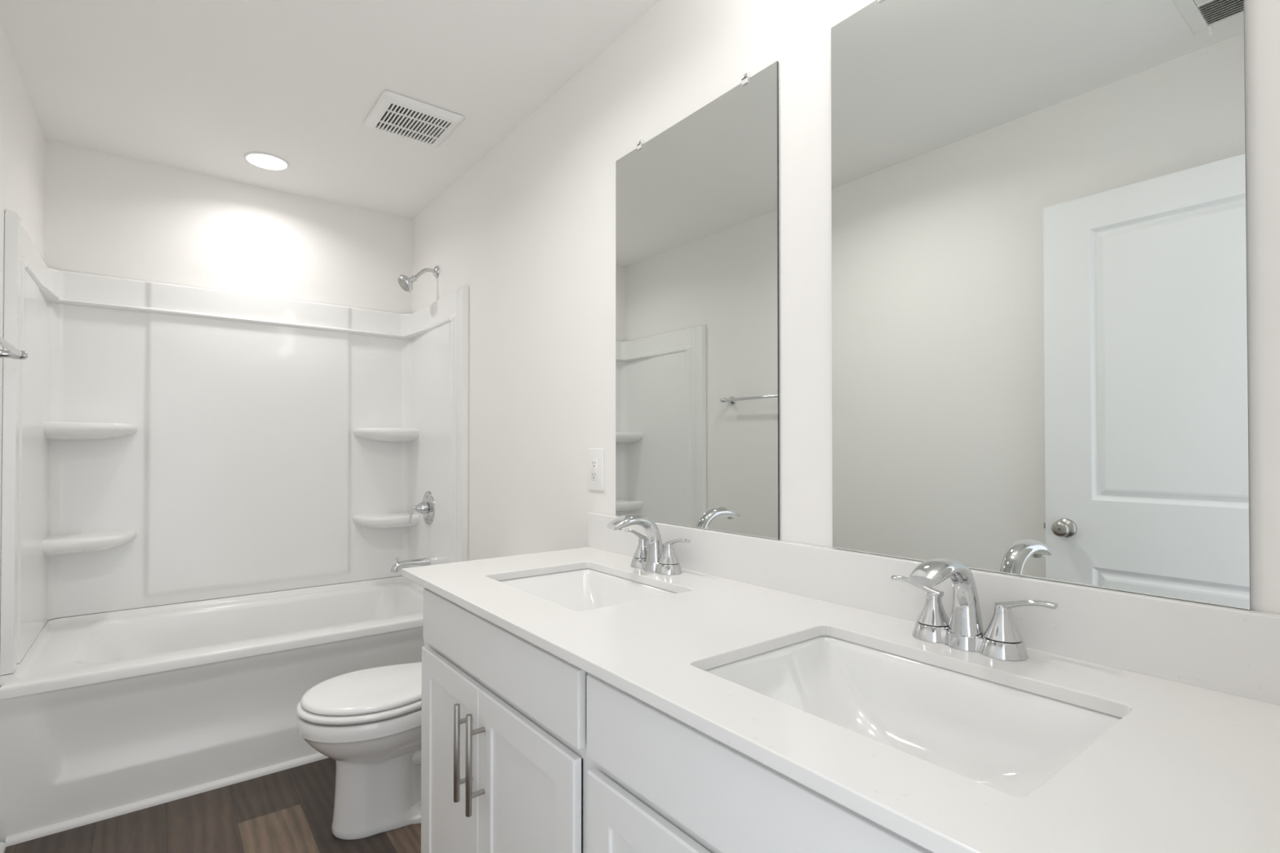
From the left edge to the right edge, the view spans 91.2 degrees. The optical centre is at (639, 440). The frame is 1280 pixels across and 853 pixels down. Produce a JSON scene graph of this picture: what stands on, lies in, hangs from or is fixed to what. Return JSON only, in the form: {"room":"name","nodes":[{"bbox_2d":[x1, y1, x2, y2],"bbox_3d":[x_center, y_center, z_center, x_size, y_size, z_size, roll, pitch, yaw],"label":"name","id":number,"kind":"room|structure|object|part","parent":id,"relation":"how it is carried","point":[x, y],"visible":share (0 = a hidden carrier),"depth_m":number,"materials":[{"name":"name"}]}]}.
{"room":"bathroom","nodes":[
{"label":"bathroom","id":0,"kind":"room"},
{"bbox_2d":[0,22,44,686],"bbox_3d":[-1.384,-0.018,1.079,0.120,2.440,3.570,0,-1,-37],"label":"wall","id":1,"kind":"structure","parent":0,"point":[22,140],"depth_m":2.04,"materials":[{"name":"paint"}]},
{"bbox_2d":[0,824,6,852],"bbox_3d":[-1.111,1.158,0.828,0.025,0.083,2.597,0,-1,-37],"label":"baseboard","id":2,"kind":"structure","parent":1,"relation":"attached to","point":[2,846],"depth_m":1.85,"materials":[{"name":"paint"}]},
{"bbox_2d":[0,336,28,359],"bbox_3d":[-1.596,-0.246,1.525,0.084,0.052,0.652,0,-1,-38],"label":"towel bar","id":3,"kind":"object","parent":1,"relation":"attached to","point":[12,352],"visible":1,"depth_m":1.75,"materials":[{"name":"silver metal"}]},
{"bbox_3d":[-1.778,-0.243,1.763,0.080,0.052,0.052,0,-1,-38],"label":"post","id":4,"kind":"part","parent":3,"relation":"part of","materials":[{"name":"silver metal"}]},
{"bbox_2d":[4,757,421,852],"bbox_3d":[-0.748,1.246,1.433,1.870,0.080,4.004,0,-1,-38],"label":"floor","id":5,"kind":"structure","parent":0,"point":[288,811],"depth_m":1.97,"materials":[{"name":"wood"}]},
{"bbox_2d":[0,575,424,843],"bbox_3d":[-1.581,0.970,2.639,1.474,0.498,0.836,0,-1,-38],"label":"bathtub","id":6,"kind":"object","parent":5,"relation":"on","point":[102,711],"visible":0.7,"depth_m":2.21,"materials":[{"name":"white plastic"}]},
{"bbox_2d":[4,752,328,846],"bbox_3d":[-1.331,1.204,2.311,1.429,0.022,0.019,0,-1,-38],"label":"trim","id":7,"kind":"structure","parent":6,"relation":"attached to","point":[104,815],"depth_m":2.09,"materials":[{"name":"paint"}]},
{"bbox_2d":[0,582,423,699],"bbox_3d":[-1.577,0.931,2.635,1.472,0.376,0.823,0,-1,-38],"label":"basin","id":8,"kind":"object","parent":6,"relation":"in","point":[279,645],"depth_m":2.45,"materials":[{"name":"white plastic"}]},
{"bbox_2d":[0,209,468,675],"bbox_3d":[-1.594,0.011,2.667,1.475,1.416,0.790,0,-1,-38],"label":"tub surround","id":9,"kind":"object","parent":6,"relation":"on","point":[163,443],"visible":0.97,"depth_m":2.83,"materials":[{"name":"white plastic"}]},
{"bbox_3d":[-2.156,0.006,2.220,0.052,1.416,0.771,0,-1,-35],"label":"panel","id":10,"kind":"part","parent":9,"relation":"part of","materials":[{"name":"white plastic"}]},
{"bbox_2d":[42,530,136,555],"bbox_3d":[-2.225,0.416,2.538,0.289,0.069,0.215,0,-1,-38],"label":"shelf","id":11,"kind":"object","parent":9,"relation":"attached to","point":[55,543],"depth_m":2.51,"materials":[{"name":"white plastic"}]},
{"bbox_2d":[43,421,137,439],"bbox_3d":[-2.225,-0.038,2.543,0.289,0.069,0.215,0,-1,-38],"label":"shelf","id":12,"kind":"object","parent":9,"relation":"attached to","point":[52,430],"depth_m":2.49,"materials":[{"name":"white plastic"}]},
{"bbox_3d":[-1.817,0.014,2.959,1.424,1.416,0.052,0,-1,-38],"label":"panel","id":13,"kind":"part","parent":9,"relation":"part of","materials":[{"name":"white plastic"}]},
{"bbox_2d":[353,511,418,528],"bbox_3d":[-1.311,0.418,3.245,0.288,0.069,0.215,0,-1,-38],"label":"shelf","id":14,"kind":"object","parent":9,"relation":"attached to","point":[361,519],"depth_m":3.20,"materials":[{"name":"white plastic"}]},
{"bbox_2d":[353,427,419,441],"bbox_3d":[-1.311,-0.030,3.249,0.288,0.069,0.215,0,-1,-38],"label":"shelf","id":15,"kind":"object","parent":9,"relation":"attached to","point":[360,434],"depth_m":3.20,"materials":[{"name":"white plastic"}]},
{"bbox_2d":[391,557,431,572],"bbox_3d":[-1.119,0.598,3.056,0.184,0.066,0.045,0,-1,-38],"label":"tub spout","id":16,"kind":"object","parent":9,"relation":"attached to","point":[397,566],"visible":0.93,"depth_m":3.04,"materials":[{"name":"silver metal"}]},
{"bbox_2d":[408,490,434,524],"bbox_3d":[-1.093,0.335,3.094,0.099,0.168,0.168,0,-1,-38],"label":"shower valve","id":17,"kind":"object","parent":9,"relation":"attached to","point":[426,508],"visible":1,"depth_m":3.08,"materials":[{"name":"silver metal"}]},
{"bbox_3d":[-1.115,0.364,3.077,0.044,0.092,0.026,0,-1,-38],"label":"lever","id":18,"kind":"part","parent":17,"relation":"part of","materials":[{"name":"silver metal"}]},
{"bbox_3d":[-1.082,0.335,3.103,0.053,0.062,0.062,0,-1,-38],"label":"handle","id":19,"kind":"part","parent":17,"relation":"part of","materials":[{"name":"silver metal"}]},
{"bbox_3d":[-1.018,0.015,3.099,0.052,1.416,0.771,1,-1,-40],"label":"panel","id":20,"kind":"part","parent":9,"relation":"part of","materials":[{"name":"white plastic"}]},
{"bbox_2d":[296,662,422,839],"bbox_3d":[-0.728,0.860,2.104,0.754,0.707,0.408,0,-1,-38],"label":"toilet","id":21,"kind":"object","parent":5,"relation":"on","point":[368,721],"visible":0.48,"depth_m":1.91,"materials":[{"name":"white ceramic"}]},
{"bbox_3d":[-0.826,0.818,2.029,0.507,0.026,0.380,0,-1,-38],"label":"seat","id":22,"kind":"part","parent":21,"relation":"part of","materials":[{"name":"white plastic"}]},
{"bbox_3d":[-0.814,0.805,2.038,0.512,0.053,0.362,0,-1,-38],"label":"lid","id":23,"kind":"part","parent":21,"relation":"part of","materials":[{"name":"white plastic"}]},
{"bbox_2d":[421,587,933,852],"bbox_3d":[0.113,0.775,1.152,0.610,0.856,1.558,0,-1,-38],"label":"vanity cabinet","id":24,"kind":"object","parent":5,"relation":"on","point":[525,749],"visible":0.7,"depth_m":1.01,"materials":[{"name":"paint"}]},
{"bbox_3d":[-0.437,0.802,1.440,0.014,0.572,0.350,0,-1,-38],"label":"door","id":25,"kind":"part","parent":24,"relation":"part of","materials":[{"name":"paint"}]},
{"bbox_3d":[-0.371,0.649,1.312,0.039,0.200,0.012,0,-1,-38],"label":"handle","id":26,"kind":"part","parent":24,"relation":"part of","materials":[{"name":"silver metal"}]},
{"bbox_3d":[-0.332,0.649,1.261,0.039,0.200,0.012,0,-1,-38],"label":"handle","id":27,"kind":"part","parent":24,"relation":"part of","materials":[{"name":"silver metal"}]},
{"bbox_3d":[-0.315,0.431,1.285,0.014,0.126,0.730,0,-1,-38],"label":"drawer","id":28,"kind":"part","parent":24,"relation":"part of","materials":[{"name":"paint"}]},
{"bbox_3d":[-0.215,0.799,1.151,0.014,0.572,0.374,0,-1,-38],"label":"door","id":29,"kind":"part","parent":24,"relation":"part of","materials":[{"name":"paint"}]},
{"bbox_3d":[-0.076,0.724,1.006,0.016,0.756,1.558,0,-1,-38],"label":"frame","id":30,"kind":"part","parent":24,"relation":"part of","materials":[{"name":"paint"}]},
{"bbox_3d":[0.030,0.796,0.835,0.014,0.572,0.350,0,-1,-38],"label":"door","id":31,"kind":"part","parent":24,"relation":"part of","materials":[{"name":"paint"}]},
{"bbox_3d":[0.141,0.424,0.695,0.014,0.126,0.718,0,-1,-38],"label":"drawer","id":32,"kind":"part","parent":24,"relation":"part of","materials":[{"name":"paint"}]},
{"bbox_2d":[401,546,1279,852],"bbox_3d":[0.113,0.336,1.168,0.598,0.019,1.622,0,-1,-38],"label":"countertop","id":33,"kind":"structure","parent":24,"relation":"on","point":[1184,768],"depth_m":0.73,"materials":[{"name":"white stone"}]},
{"bbox_2d":[498,568,676,611],"bbox_3d":[-0.131,0.415,1.461,0.352,0.130,0.481,0,-1,-38],"label":"sink","id":34,"kind":"object","parent":33,"relation":"in","point":[582,589],"visible":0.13,"depth_m":1.63,"materials":[{"name":"white ceramic"}]},
{"bbox_2d":[607,514,690,574],"bbox_3d":[-0.002,0.258,1.587,0.174,0.146,0.253,0,-1,-38],"label":"faucet","id":35,"kind":"object","parent":33,"relation":"on","point":[661,558],"visible":1,"depth_m":1.59,"materials":[{"name":"silver metal"}]},
{"bbox_3d":[-0.008,0.249,1.582,0.160,0.128,0.053,0,-1,-38],"label":"spout","id":36,"kind":"part","parent":35,"relation":"part of","materials":[{"name":"silver metal"}]},
{"bbox_3d":[-0.010,0.255,1.687,0.021,0.028,0.086,1,-1,-42],"label":"lever","id":37,"kind":"part","parent":35,"relation":"part of","materials":[{"name":"silver metal"}]},
{"bbox_3d":[0.008,0.284,1.661,0.052,0.051,0.052,0,-1,-38],"label":"handle","id":38,"kind":"part","parent":35,"relation":"part of","materials":[{"name":"silver metal"}]},
{"bbox_3d":[0.040,0.320,1.619,0.068,0.022,0.174,0,-1,-38],"label":"plate","id":39,"kind":"part","parent":35,"relation":"part of","materials":[{"name":"silver metal"}]},
{"bbox_3d":[0.073,0.283,1.577,0.052,0.051,0.052,0,-1,-38],"label":"handle","id":40,"kind":"part","parent":35,"relation":"part of","materials":[{"name":"silver metal"}]},
{"bbox_3d":[0.093,0.253,1.554,0.021,0.028,0.086,0,-1,-33],"label":"lever","id":41,"kind":"part","parent":35,"relation":"part of","materials":[{"name":"silver metal"}]},
{"bbox_2d":[704,635,1121,796],"bbox_3d":[0.335,0.408,0.836,0.376,0.130,0.494,0,-1,-38],"label":"sink","id":42,"kind":"object","parent":33,"relation":"in","point":[1007,740],"visible":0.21,"depth_m":0.94,"materials":[{"name":"white ceramic"}]},
{"bbox_2d":[890,557,1058,661],"bbox_3d":[0.478,0.251,0.965,0.174,0.146,0.253,0,-1,-38],"label":"faucet","id":43,"kind":"object","parent":33,"relation":"on","point":[1002,639],"visible":1,"depth_m":0.97,"materials":[{"name":"silver metal"}]},
{"bbox_3d":[0.470,0.248,1.065,0.021,0.028,0.086,1,-1,-42],"label":"lever","id":44,"kind":"part","parent":43,"relation":"part of","materials":[{"name":"silver metal"}]},
{"bbox_3d":[0.487,0.277,1.040,0.052,0.051,0.052,0,-1,-38],"label":"handle","id":45,"kind":"part","parent":43,"relation":"part of","materials":[{"name":"silver metal"}]},
{"bbox_3d":[0.472,0.242,0.961,0.160,0.128,0.053,0,-1,-38],"label":"spout","id":46,"kind":"part","parent":43,"relation":"part of","materials":[{"name":"silver metal"}]},
{"bbox_3d":[0.520,0.313,0.997,0.068,0.022,0.174,0,-1,-38],"label":"plate","id":47,"kind":"part","parent":43,"relation":"part of","materials":[{"name":"silver metal"}]},
{"bbox_3d":[0.553,0.276,0.955,0.052,0.051,0.052,0,-1,-38],"label":"handle","id":48,"kind":"part","parent":43,"relation":"part of","materials":[{"name":"silver metal"}]},
{"bbox_3d":[0.573,0.247,0.932,0.021,0.028,0.086,0,-1,-33],"label":"lever","id":49,"kind":"part","parent":43,"relation":"part of","materials":[{"name":"silver metal"}]},
{"bbox_2d":[44,140,412,314],"bbox_3d":[-1.920,0.003,2.995,1.592,2.440,0.120,0,-1,-38],"label":"wall","id":50,"kind":"structure","parent":0,"point":[105,214],"depth_m":2.89,"materials":[{"name":"paint"}]},
{"bbox_2d":[0,0,660,220],"bbox_3d":[-0.844,-1.272,1.585,1.870,0.080,3.689,0,-1,-38],"label":"ceiling","id":51,"kind":"structure","parent":0,"point":[198,86],"depth_m":2.10,"materials":[{"name":"paint"}]},
{"bbox_2d":[244,151,289,169],"bbox_3d":[-1.625,-1.217,2.732,0.172,0.006,0.172,0,-1,-38],"label":"recessed light","id":52,"kind":"object","parent":51,"relation":"in","point":[260,159],"visible":1,"depth_m":2.72,"materials":[{"name":"paint"}]},
{"bbox_2d":[363,90,464,147],"bbox_3d":[-0.863,-1.213,2.390,0.295,0.022,0.295,0,-1,-38],"label":"exhaust fan","id":53,"kind":"object","parent":51,"relation":"attached to","point":[393,111],"visible":1,"depth_m":2.36,"materials":[{"name":"white plastic"}]},
{"bbox_2d":[411,0,1279,614],"bbox_3d":[-0.151,-0.007,2.106,0.120,2.440,3.689,0,-1,-38],"label":"wall","id":54,"kind":"structure","parent":0,"point":[529,228],"depth_m":1.93,"materials":[{"name":"paint"}]},
{"bbox_2d":[397,265,439,292],"bbox_3d":[-1.087,-0.798,3.072,0.189,0.153,0.089,0,-1,-38],"label":"shower","id":55,"kind":"object","parent":54,"relation":"attached to","point":[406,282],"visible":1,"depth_m":3.04,"materials":[{"name":"silver metal"}]},
{"bbox_3d":[-1.062,-0.821,3.096,0.115,0.069,0.019,0,-1,-38],"label":"arm","id":56,"kind":"part","parent":55,"relation":"part of","materials":[{"name":"silver metal"}]},
{"bbox_2d":[587,448,604,491],"bbox_3d":[-0.142,0.091,1.986,0.010,0.134,0.087,0,-1,-38],"label":"wall outlet","id":57,"kind":"object","parent":54,"relation":"attached to","point":[595,455],"visible":1,"depth_m":1.98,"materials":[{"name":"white plastic"}]},
{"bbox_2d":[591,458,597,479],"bbox_3d":[-0.144,0.091,1.984,0.003,0.067,0.033,0,-1,-38],"label":"receptacle","id":58,"kind":"object","parent":57,"relation":"attached to","point":[593,461],"depth_m":1.98,"materials":[{"name":"white plastic"}]},
{"bbox_2d":[615,61,779,539],"bbox_3d":[0.118,-0.324,1.653,0.010,1.096,0.624,0,-1,-38],"label":"mirror","id":59,"kind":"object","parent":54,"relation":"attached to","point":[697,361],"visible":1,"depth_m":1.60,"materials":[{"name":"clear glass"}]},
{"bbox_2d":[586,512,1279,705],"bbox_3d":[0.339,0.276,1.350,0.020,0.108,1.633,0,-1,-38],"label":"backsplash","id":60,"kind":"structure","parent":54,"relation":"attached to","point":[1236,651],"depth_m":0.95,"materials":[{"name":"white stone"}]},
{"bbox_2d":[831,0,1250,609],"bbox_3d":[0.586,-0.330,1.048,0.010,1.094,0.620,0,-1,-38],"label":"mirror","id":61,"kind":"object","parent":54,"relation":"attached to","point":[1040,322],"visible":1,"depth_m":0.98,"materials":[{"name":"clear glass"}]}
]}

